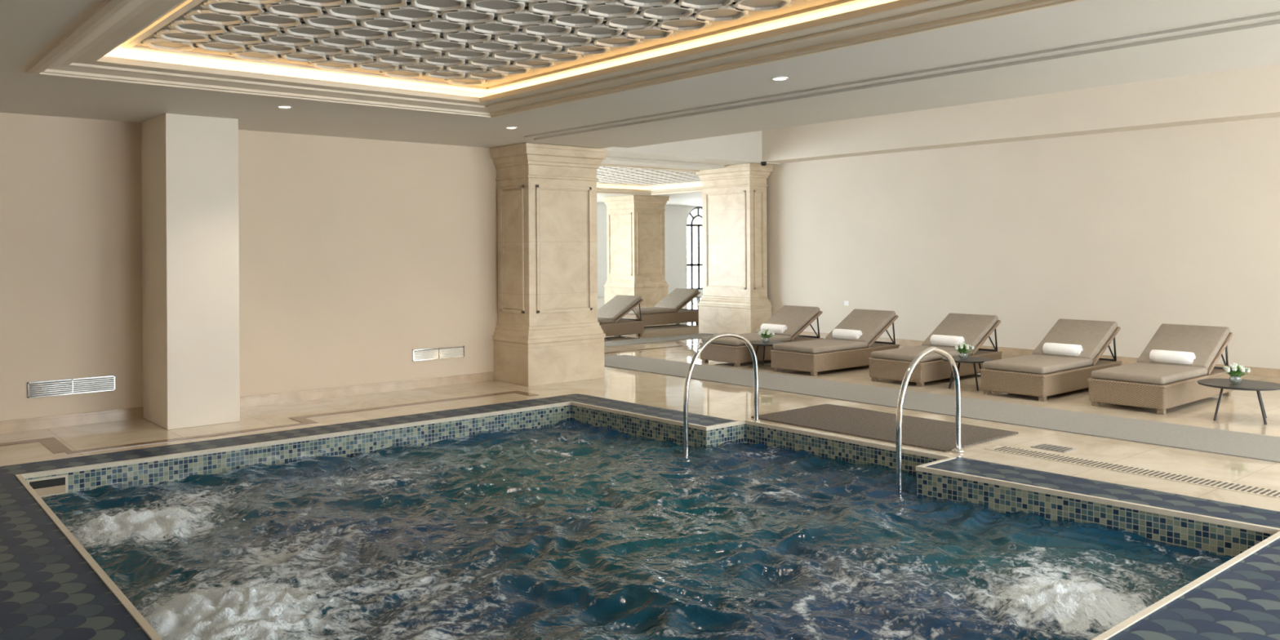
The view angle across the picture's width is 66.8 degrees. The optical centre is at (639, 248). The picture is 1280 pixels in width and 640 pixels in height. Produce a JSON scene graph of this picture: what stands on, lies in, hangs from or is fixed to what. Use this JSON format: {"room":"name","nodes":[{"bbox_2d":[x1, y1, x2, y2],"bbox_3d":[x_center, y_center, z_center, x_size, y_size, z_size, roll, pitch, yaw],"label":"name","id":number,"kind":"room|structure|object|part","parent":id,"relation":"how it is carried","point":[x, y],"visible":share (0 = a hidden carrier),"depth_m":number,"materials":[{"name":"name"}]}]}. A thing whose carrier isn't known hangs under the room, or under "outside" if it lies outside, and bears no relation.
{"room":"indoor swimming pool","nodes":[
{"label":"indoor swimming pool","id":0,"kind":"room"},
{"bbox_2d":[0,112,497,421],"bbox_3d":[-5.281,-0.520,9.056,9.100,4.300,0.250,0,0,-40],"label":"wall","id":1,"kind":"structure","parent":0,"point":[357,255],"depth_m":10.17,"materials":[{"name":"paint"}]},
{"bbox_2d":[27,375,115,398],"bbox_3d":[-5.215,1.270,8.926,0.704,0.140,0.018,0,0,-40],"label":"air vent grille","id":2,"kind":"object","parent":1,"relation":"in","point":[98,384],"visible":1,"depth_m":8.91,"materials":[{"name":"metal"}]},
{"bbox_2d":[141,112,239,430],"bbox_3d":[-4.261,0.208,9.199,0.632,2.832,0.848,0,0,-40],"label":"pilaster","id":3,"kind":"object","parent":1,"relation":"attached to","point":[189,163],"visible":1,"depth_m":8.89,"materials":[{"name":"paint"}]},
{"bbox_2d":[0,371,493,433],"bbox_3d":[-5.103,1.577,9.018,8.704,0.105,0.022,0,0,-40],"label":"baseboard","id":4,"kind":"structure","parent":1,"relation":"attached to","point":[71,420],"depth_m":10.13,"materials":[{"name":"beige stone"}]},
{"bbox_2d":[412,345,464,360],"bbox_3d":[-2.352,1.229,11.363,0.672,0.130,0.018,0,0,-40],"label":"air vent grille","id":5,"kind":"object","parent":1,"relation":"in","point":[454,351],"visible":1,"depth_m":11.35,"materials":[{"name":"metal"}]},
{"bbox_2d":[0,0,1279,148],"bbox_3d":[1.575,-1.957,6.615,16.390,1.505,15.660,0,0,-40],"label":"ceiling","id":6,"kind":"structure","parent":0,"point":[1086,44],"depth_m":7.22,"materials":[{"name":"paint"}]},
{"bbox_2d":[276,105,292,107],"bbox_3d":[-3.043,-1.210,8.320,0.124,0.008,0.124,0,0,-40],"label":"recessed light","id":7,"kind":"object","parent":6,"relation":"in","point":[278,106],"visible":1,"depth_m":8.29,"materials":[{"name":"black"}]},
{"bbox_2d":[121,0,866,90],"bbox_3d":[-0.684,-1.426,5.633,2.980,0.020,5.556,0,0,-40],"label":"lattice","id":8,"kind":"object","parent":6,"relation":"attached to","point":[486,45],"depth_m":6.40,"materials":[{"name":"grey metal"}]},
{"bbox_2d":[505,126,517,128],"bbox_3d":[-1.304,-1.220,9.843,0.124,0.008,0.124,0,0,-40],"label":"recessed light","id":9,"kind":"object","parent":6,"relation":"in","point":[508,127],"visible":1,"depth_m":9.83,"materials":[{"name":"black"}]},
{"bbox_2d":[17,0,1085,118],"bbox_3d":[-0.819,-1.256,5.496,3.776,0.118,6.064,0,0,-40],"label":"trim","id":10,"kind":"structure","parent":6,"relation":"attached to","point":[78,50],"depth_m":6.50,"materials":[{"name":"paint"}]},
{"bbox_2d":[596,165,702,186],"bbox_3d":[-0.986,-1.664,21.020,8.260,0.020,6.020,0,0,-40],"label":"ceiling","id":11,"kind":"structure","parent":6,"relation":"attached to","point":[605,175],"depth_m":22.68,"materials":[{"name":"paint"}]},
{"bbox_2d":[596,163,702,195],"bbox_3d":[-0.985,-1.495,21.020,9.120,0.118,6.720,0,0,-40],"label":"trim","id":12,"kind":"structure","parent":6,"relation":"attached to","point":[697,188],"depth_m":25.27,"materials":[{"name":"paint"}]},
{"bbox_2d":[602,130,779,165],"bbox_3d":[-0.387,-2.108,15.754,7.530,1.180,0.800,0,0,-40],"label":"ceiling beam","id":13,"kind":"structure","parent":6,"relation":"attached to","point":[741,148],"depth_m":16.64,"materials":[{"name":"white paint"}]},
{"bbox_2d":[760,161,766,165],"bbox_3d":[2.194,-1.498,17.238,0.100,0.070,0.100,0,0,-40],"label":"ceiling sensor","id":14,"kind":"object","parent":6,"relation":"attached to","point":[762,163],"visible":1,"depth_m":17.20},
{"bbox_2d":[770,76,788,79],"bbox_3d":[1.016,-1.234,7.068,0.124,0.008,0.124,0,0,-40],"label":"recessed light","id":15,"kind":"object","parent":6,"relation":"in","point":[774,77],"visible":1,"depth_m":7.06,"materials":[{"name":"white"}]},
{"bbox_2d":[761,63,1279,163],"bbox_3d":[7.345,-1.885,11.723,0.480,0.614,15.360,0,0,-40],"label":"ceiling soffit","id":16,"kind":"structure","parent":6,"relation":"attached to","point":[1254,92],"depth_m":13.39,"materials":[{"name":"beige paint"}]},
{"bbox_2d":[0,293,1279,511],"bbox_3d":[2.556,1.585,16.139,30.200,0.001,28.920,0,0,-40],"label":"floor","id":17,"kind":"structure","parent":0,"point":[1240,411],"depth_m":9.34,"materials":[{"name":"stone"}]},
{"bbox_2d":[0,343,699,453],"bbox_3d":[-2.105,1.610,11.334,2.474,0.004,14.528,0,0,37],"label":"inlay","id":18,"kind":"object","parent":17,"relation":"on","point":[52,444],"visible":0.77,"depth_m":8.64,"materials":[{"name":"brown stone"}]},
{"bbox_2d":[489,142,607,386],"bbox_3d":[-1.137,0.193,11.953,1.202,2.828,0.882,0,0,-40],"label":"stone column","id":19,"kind":"structure","parent":17,"relation":"on","point":[548,331],"depth_m":11.63,"materials":[{"name":"stone"}]},
{"bbox_2d":[597,294,644,336],"bbox_3d":[-0.838,1.240,17.391,1.812,0.730,0.732,0,0,-40],"label":"sun lounger","id":20,"kind":"object","parent":17,"relation":"on","point":[610,315],"visible":0.62,"depth_m":17.52,"materials":[{"name":"fabric"}]},
{"bbox_2d":[597,317,614,324],"bbox_3d":[-1.085,1.291,17.181,1.130,0.079,0.690,0,0,-40],"label":"seat cushion","id":21,"kind":"object","parent":20,"relation":"on","point":[601,320],"depth_m":17.18,"materials":[{"name":"beige fabric"}]},
{"bbox_2d":[597,294,641,319],"bbox_3d":[-0.443,1.079,17.728,0.680,0.412,0.690,0,0,-40],"label":"cushion","id":22,"kind":"object","parent":20,"relation":"on","point":[615,308],"depth_m":17.63,"materials":[{"name":"beige fabric"}]},
{"bbox_3d":[-0.422,1.128,17.746,0.675,0.392,0.720,0,0,-40],"label":"frame","id":23,"kind":"part","parent":20,"relation":"part of","materials":[{"name":"wicker"}]},
{"bbox_2d":[602,195,669,306],"bbox_3d":[-0.119,0.067,27.789,1.330,3.068,1.410,0,0,-40],"label":"stone column","id":24,"kind":"structure","parent":17,"relation":"on","point":[635,224],"depth_m":27.35,"materials":[{"name":"stone"}]},
{"bbox_2d":[0,393,1279,639],"bbox_3d":[-0.407,2.246,5.998,6.240,1.312,7.504,0,0,-40],"label":"swimming pool","id":25,"kind":"object","parent":17,"relation":"in","point":[577,516],"visible":0.99,"depth_m":5.77,"materials":[{"name":"liquid"}]},
{"bbox_2d":[683,332,761,454],"bbox_3d":[0.738,1.548,8.605,0.951,1.596,0.096,0,0,-40],"label":"pool handrail","id":26,"kind":"object","parent":25,"relation":"attached to","point":[686,444],"visible":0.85,"depth_m":8.45,"materials":[{"name":"metal"}]},
{"bbox_2d":[895,346,964,493],"bbox_3d":[2.190,1.540,7.319,0.855,1.596,0.096,0,0,-40],"label":"pool handrail","id":27,"kind":"object","parent":25,"relation":"attached to","point":[909,371],"visible":0.88,"depth_m":7.17,"materials":[{"name":"metal"}]},
{"bbox_2d":[604,333,716,346],"bbox_3d":[-0.193,1.596,16.531,4.160,0.010,0.640,0,0,-40],"label":"carpet runner","id":28,"kind":"object","parent":17,"relation":"on","point":[642,340],"visible":0.5,"depth_m":16.85,"materials":[{"name":"grey carpet"}]},
{"bbox_2d":[621,288,700,325],"bbox_3d":[0.373,1.233,20.166,1.812,0.730,0.732,0,0,-40],"label":"sun lounger","id":29,"kind":"object","parent":17,"relation":"on","point":[669,310],"visible":0.7,"depth_m":20.13,"materials":[{"name":"fabric"}]},
{"bbox_2d":[626,306,676,314],"bbox_3d":[0.125,1.284,19.955,1.130,0.079,0.690,0,0,-40],"label":"seat cushion","id":30,"kind":"object","parent":29,"relation":"on","point":[651,310],"depth_m":19.80,"materials":[{"name":"beige fabric"}]},
{"bbox_2d":[653,288,698,309],"bbox_3d":[0.767,1.072,20.502,0.680,0.412,0.690,0,0,-40],"label":"cushion","id":31,"kind":"object","parent":29,"relation":"on","point":[678,298],"depth_m":20.41,"materials":[{"name":"beige fabric"}]},
{"bbox_3d":[0.788,1.121,20.520,0.675,0.392,0.720,0,0,-40],"label":"frame","id":32,"kind":"part","parent":29,"relation":"part of","materials":[{"name":"wicker"}]},
{"bbox_2d":[695,163,773,333],"bbox_3d":[1.766,0.032,18.206,0.642,3.116,1.426,0,0,-40],"label":"stone column","id":33,"kind":"structure","parent":17,"relation":"on","point":[735,300],"depth_m":17.87,"materials":[{"name":"stone"}]},
{"bbox_2d":[699,305,823,366],"bbox_3d":[1.751,1.225,13.842,1.812,0.730,0.732,0,0,-40],"label":"sun lounger","id":34,"kind":"object","parent":17,"relation":"on","point":[787,324],"visible":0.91,"depth_m":13.72,"materials":[{"name":"wicker"}]},
{"bbox_2d":[702,333,791,346],"bbox_3d":[1.502,1.276,13.634,1.130,0.079,0.690,0,0,-40],"label":"seat cushion","id":35,"kind":"object","parent":34,"relation":"on","point":[786,337],"depth_m":13.38,"materials":[{"name":"beige fabric"}]},
{"bbox_2d":[760,323,786,333],"bbox_3d":[1.929,1.162,13.988,0.154,0.139,0.414,0,0,-40],"label":"rolled towel","id":36,"kind":"object","parent":34,"relation":"on","point":[775,328],"depth_m":13.89,"materials":[{"name":"white fabric"}]},
{"bbox_2d":[755,305,819,337],"bbox_3d":[2.150,1.064,14.175,0.680,0.412,0.690,0,0,-40],"label":"cushion","id":37,"kind":"object","parent":34,"relation":"on","point":[789,321],"depth_m":14.07,"materials":[{"name":"beige fabric"}]},
{"bbox_3d":[2.171,1.113,14.193,0.675,0.392,0.720,0,0,-40],"label":"frame","id":38,"kind":"part","parent":34,"relation":"part of","materials":[{"name":"wicker"}]},
{"bbox_2d":[750,340,787,368],"bbox_3d":[1.718,1.426,12.958,0.540,0.332,0.540,0,0,-40],"label":"side table","id":39,"kind":"object","parent":17,"relation":"on","point":[770,343],"visible":0.48,"depth_m":12.91,"materials":[{"name":"paint"}]},
{"bbox_2d":[757,328,774,342],"bbox_3d":[1.690,1.167,12.967,0.230,0.186,0.220,0,0,11],"label":"flower vase","id":40,"kind":"object","parent":39,"relation":"on","point":[766,334],"visible":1,"depth_m":12.93,"materials":[{"name":"clear glass"}]},
{"bbox_2d":[762,337,769,342],"bbox_3d":[1.682,1.225,12.968,0.100,0.070,0.100,0,0,-40],"label":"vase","id":41,"kind":"object","parent":39,"relation":"on","point":[765,340],"depth_m":12.93,"materials":[{"name":"white"}]},
{"bbox_2d":[769,308,899,376],"bbox_3d":[2.603,1.220,12.872,1.812,0.730,0.732,0,0,-40],"label":"sun lounger","id":42,"kind":"object","parent":17,"relation":"on","point":[851,343],"visible":0.98,"depth_m":12.59,"materials":[{"name":"wicker"}]},
{"bbox_2d":[773,338,867,353],"bbox_3d":[2.356,1.271,12.662,1.130,0.079,0.690,0,0,-40],"label":"seat cushion","id":43,"kind":"object","parent":42,"relation":"on","point":[821,345],"depth_m":12.46,"materials":[{"name":"beige fabric"}]},
{"bbox_2d":[831,328,862,339],"bbox_3d":[2.780,1.157,13.020,0.154,0.139,0.414,0,0,-40],"label":"rolled towel","id":44,"kind":"object","parent":42,"relation":"on","point":[837,334],"depth_m":12.96,"materials":[{"name":"white fabric"}]},
{"bbox_2d":[825,308,895,343],"bbox_3d":[2.998,1.060,13.209,0.680,0.412,0.690,0,0,-40],"label":"cushion","id":45,"kind":"object","parent":42,"relation":"on","point":[864,326],"depth_m":13.10,"materials":[{"name":"beige fabric"}]},
{"bbox_3d":[3.019,1.108,13.227,0.675,0.392,0.720,0,0,-40],"label":"frame","id":46,"kind":"part","parent":42,"relation":"part of","materials":[{"name":"wicker"}]},
{"bbox_2d":[751,403,1018,452],"bbox_3d":[2.135,1.581,8.703,1.120,0.014,2.060,0,0,-40],"label":"door mat","id":47,"kind":"object","parent":17,"relation":"on","point":[918,432],"visible":1,"depth_m":8.57,"materials":[{"name":"fabric"}]},
{"bbox_2d":[868,313,1002,386],"bbox_3d":[3.640,1.214,11.901,1.812,0.730,0.732,0,0,-41],"label":"sun lounger","id":48,"kind":"object","parent":17,"relation":"on","point":[973,330],"visible":0.79,"depth_m":11.75,"materials":[{"name":"fabric"}]},
{"bbox_2d":[871,345,972,362],"bbox_3d":[3.395,1.265,11.688,1.130,0.079,0.690,0,0,-41],"label":"seat cushion","id":49,"kind":"object","parent":48,"relation":"on","point":[907,354],"depth_m":11.45,"materials":[{"name":"beige fabric"}]},
{"bbox_2d":[929,334,964,346],"bbox_3d":[3.814,1.151,12.051,0.154,0.139,0.414,0,0,-41],"label":"rolled towel","id":50,"kind":"object","parent":48,"relation":"on","point":[935,340],"depth_m":12.00,"materials":[{"name":"white fabric"}]},
{"bbox_2d":[921,313,998,350],"bbox_3d":[4.031,1.054,12.242,0.680,0.412,0.690,0,0,-41],"label":"cushion","id":51,"kind":"object","parent":48,"relation":"on","point":[973,330],"depth_m":12.15,"materials":[{"name":"beige fabric"}]},
{"bbox_3d":[4.052,1.102,12.260,0.675,0.392,0.720,0,0,-41],"label":"frame","id":52,"kind":"part","parent":48,"relation":"part of","materials":[{"name":"wicker"}]},
{"bbox_2d":[604,355,1279,462],"bbox_3d":[3.981,1.572,8.751,1.040,0.010,14.220,0,0,-40],"label":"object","id":53,"kind":"object","parent":17,"relation":"on","point":[1233,443],"visible":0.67,"depth_m":9.32,"materials":[{"name":"beige carpet"}]},
{"bbox_2d":[942,355,991,391],"bbox_3d":[3.693,1.415,10.976,0.540,0.332,0.540,0,0,-40],"label":"side table","id":54,"kind":"object","parent":17,"relation":"on","point":[973,360],"visible":0.73,"depth_m":10.88,"materials":[{"name":"paint"}]},
{"bbox_2d":[953,342,974,359],"bbox_3d":[3.657,1.157,10.984,0.224,0.182,0.229,0,0,-40],"label":"flower vase","id":55,"kind":"object","parent":54,"relation":"on","point":[962,348],"visible":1,"depth_m":10.95,"materials":[{"name":"clear glass"}]},
{"bbox_2d":[979,319,1121,401],"bbox_3d":[4.594,1.209,10.811,1.812,0.730,0.732,0,0,-40],"label":"sun lounger","id":56,"kind":"object","parent":17,"relation":"on","point":[1064,361],"visible":0.99,"depth_m":10.54,"materials":[{"name":"fabric"}]},
{"bbox_2d":[982,354,1093,374],"bbox_3d":[4.347,1.260,10.600,1.130,0.079,0.690,0,0,-40],"label":"seat cushion","id":57,"kind":"object","parent":56,"relation":"on","point":[1033,364],"depth_m":10.40,"materials":[{"name":"beige fabric"}]},
{"bbox_2d":[1042,342,1083,355],"bbox_3d":[4.770,1.145,10.958,0.154,0.139,0.414,0,0,-40],"label":"rolled towel","id":58,"kind":"object","parent":56,"relation":"on","point":[1048,348],"depth_m":10.91,"materials":[{"name":"white fabric"}]},
{"bbox_2d":[1032,319,1117,360],"bbox_3d":[4.989,1.048,11.148,0.680,0.412,0.690,0,0,-40],"label":"cushion","id":59,"kind":"object","parent":56,"relation":"on","point":[1088,340],"depth_m":11.05,"materials":[{"name":"beige fabric"}]},
{"bbox_3d":[5.010,1.097,11.165,0.675,0.392,0.720,0,0,-40],"label":"frame","id":60,"kind":"part","parent":56,"relation":"part of","materials":[{"name":"wicker"}]},
{"bbox_2d":[1031,443,1075,452],"bbox_3d":[3.266,1.578,7.678,0.192,0.007,0.272,0,0,-40],"label":"drain cover","id":61,"kind":"object","parent":17,"relation":"on","point":[1046,446],"visible":1,"depth_m":7.66,"materials":[{"name":"grey metal"}]},
{"bbox_2d":[984,444,1279,498],"bbox_3d":[5.061,1.568,5.061,0.208,0.006,7.000,0,0,-40],"label":"drain grate","id":62,"kind":"object","parent":17,"relation":"on","point":[1148,473],"visible":1,"depth_m":6.83,"materials":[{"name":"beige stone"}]},
{"bbox_2d":[1087,323,1233,414],"bbox_3d":[5.387,1.204,10.002,1.812,0.730,0.732,0,0,-40],"label":"sun lounger","id":63,"kind":"object","parent":17,"relation":"on","point":[1166,374],"visible":0.94,"depth_m":9.75,"materials":[{"name":"wicker"}]},
{"bbox_2d":[1090,362,1208,384],"bbox_3d":[5.140,1.255,9.792,1.130,0.079,0.690,0,0,-40],"label":"seat cushion","id":64,"kind":"object","parent":63,"relation":"on","point":[1136,373],"depth_m":9.59,"materials":[{"name":"beige fabric"}]},
{"bbox_2d":[1149,349,1195,364],"bbox_3d":[5.563,1.141,10.150,0.154,0.139,0.414,0,0,-40],"label":"rolled towel","id":65,"kind":"object","parent":63,"relation":"on","point":[1156,357],"depth_m":10.10,"materials":[{"name":"white fabric"}]},
{"bbox_2d":[1137,323,1230,368],"bbox_3d":[5.782,1.044,10.339,0.680,0.412,0.690,0,0,-40],"label":"cushion","id":66,"kind":"object","parent":63,"relation":"on","point":[1175,344],"depth_m":10.25,"materials":[{"name":"beige fabric"}]},
{"bbox_3d":[5.803,1.092,10.357,0.675,0.392,0.720,0,0,-40],"label":"frame","id":67,"kind":"part","parent":63,"relation":"part of","materials":[{"name":"wicker"}]},
{"bbox_2d":[1197,378,1279,424],"bbox_3d":[5.498,1.405,8.901,0.680,0.333,0.680,0,0,-40],"label":"side table","id":68,"kind":"object","parent":17,"relation":"on","point":[1258,386],"visible":0.95,"depth_m":8.81,"materials":[{"name":"paint"}]},
{"bbox_2d":[1222,363,1249,383],"bbox_3d":[5.463,1.147,8.909,0.224,0.182,0.229,0,0,-40],"label":"flower vase","id":69,"kind":"object","parent":68,"relation":"on","point":[1234,371],"visible":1,"depth_m":8.87,"materials":[{"name":"clear glass"}]},
{"bbox_2d":[1229,375,1241,383],"bbox_3d":[5.463,1.203,8.911,0.100,0.070,0.100,0,0,-40],"label":"glass bowl","id":70,"kind":"object","parent":69,"relation":"on","point":[1233,379],"depth_m":8.88,"materials":[{"name":"white"}]},
{"bbox_2d":[596,203,702,297],"bbox_3d":[-3.380,-0.530,29.889,20.800,4.300,0.300,0,0,-40],"label":"wall","id":71,"kind":"structure","parent":0,"point":[675,216],"depth_m":33.46,"materials":[{"name":"white paint"}]},
{"bbox_2d":[686,206,702,289],"bbox_3d":[2.078,-0.013,34.465,1.404,3.002,0.104,0,0,-40],"label":"window","id":72,"kind":"structure","parent":71,"relation":"in","point":[691,264],"depth_m":34.29,"materials":[{"name":"brown metal"}]},
{"bbox_2d":[596,156,724,206],"bbox_3d":[0.575,-2.089,25.278,21.340,1.228,12.460,0,0,-40],"label":"ceiling","id":73,"kind":"structure","parent":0,"point":[695,198],"depth_m":25.54,"materials":[{"name":"white paint"}]},
{"bbox_2d":[959,351,968,359],"bbox_3d":[3.658,1.214,10.986,0.100,0.070,0.100,0,0,-40],"label":"glass bowl","id":74,"kind":"object","parent":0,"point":[963,355],"depth_m":10.95,"materials":[{"name":"white"}]},
{"bbox_2d":[766,116,1279,368],"bbox_3d":[7.320,-0.592,12.325,0.250,4.300,16.320,0,0,-40],"label":"wall","id":75,"kind":"structure","parent":0,"point":[1141,231],"depth_m":13.89,"materials":[{"name":"paint"}]},
{"bbox_2d":[844,300,848,305],"bbox_3d":[3.528,0.940,16.589,0.012,0.080,0.100,0,0,-40],"label":"wall socket","id":76,"kind":"object","parent":75,"relation":"attached to","point":[846,303],"visible":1,"depth_m":16.59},
{"bbox_2d":[800,331,1279,377],"bbox_3d":[7.478,1.507,11.945,0.020,0.100,15.552,0,0,-40],"label":"baseboard","id":77,"kind":"structure","parent":75,"relation":"attached to","point":[1271,372],"depth_m":14.16,"materials":[{"name":"beige stone"}]}
]}

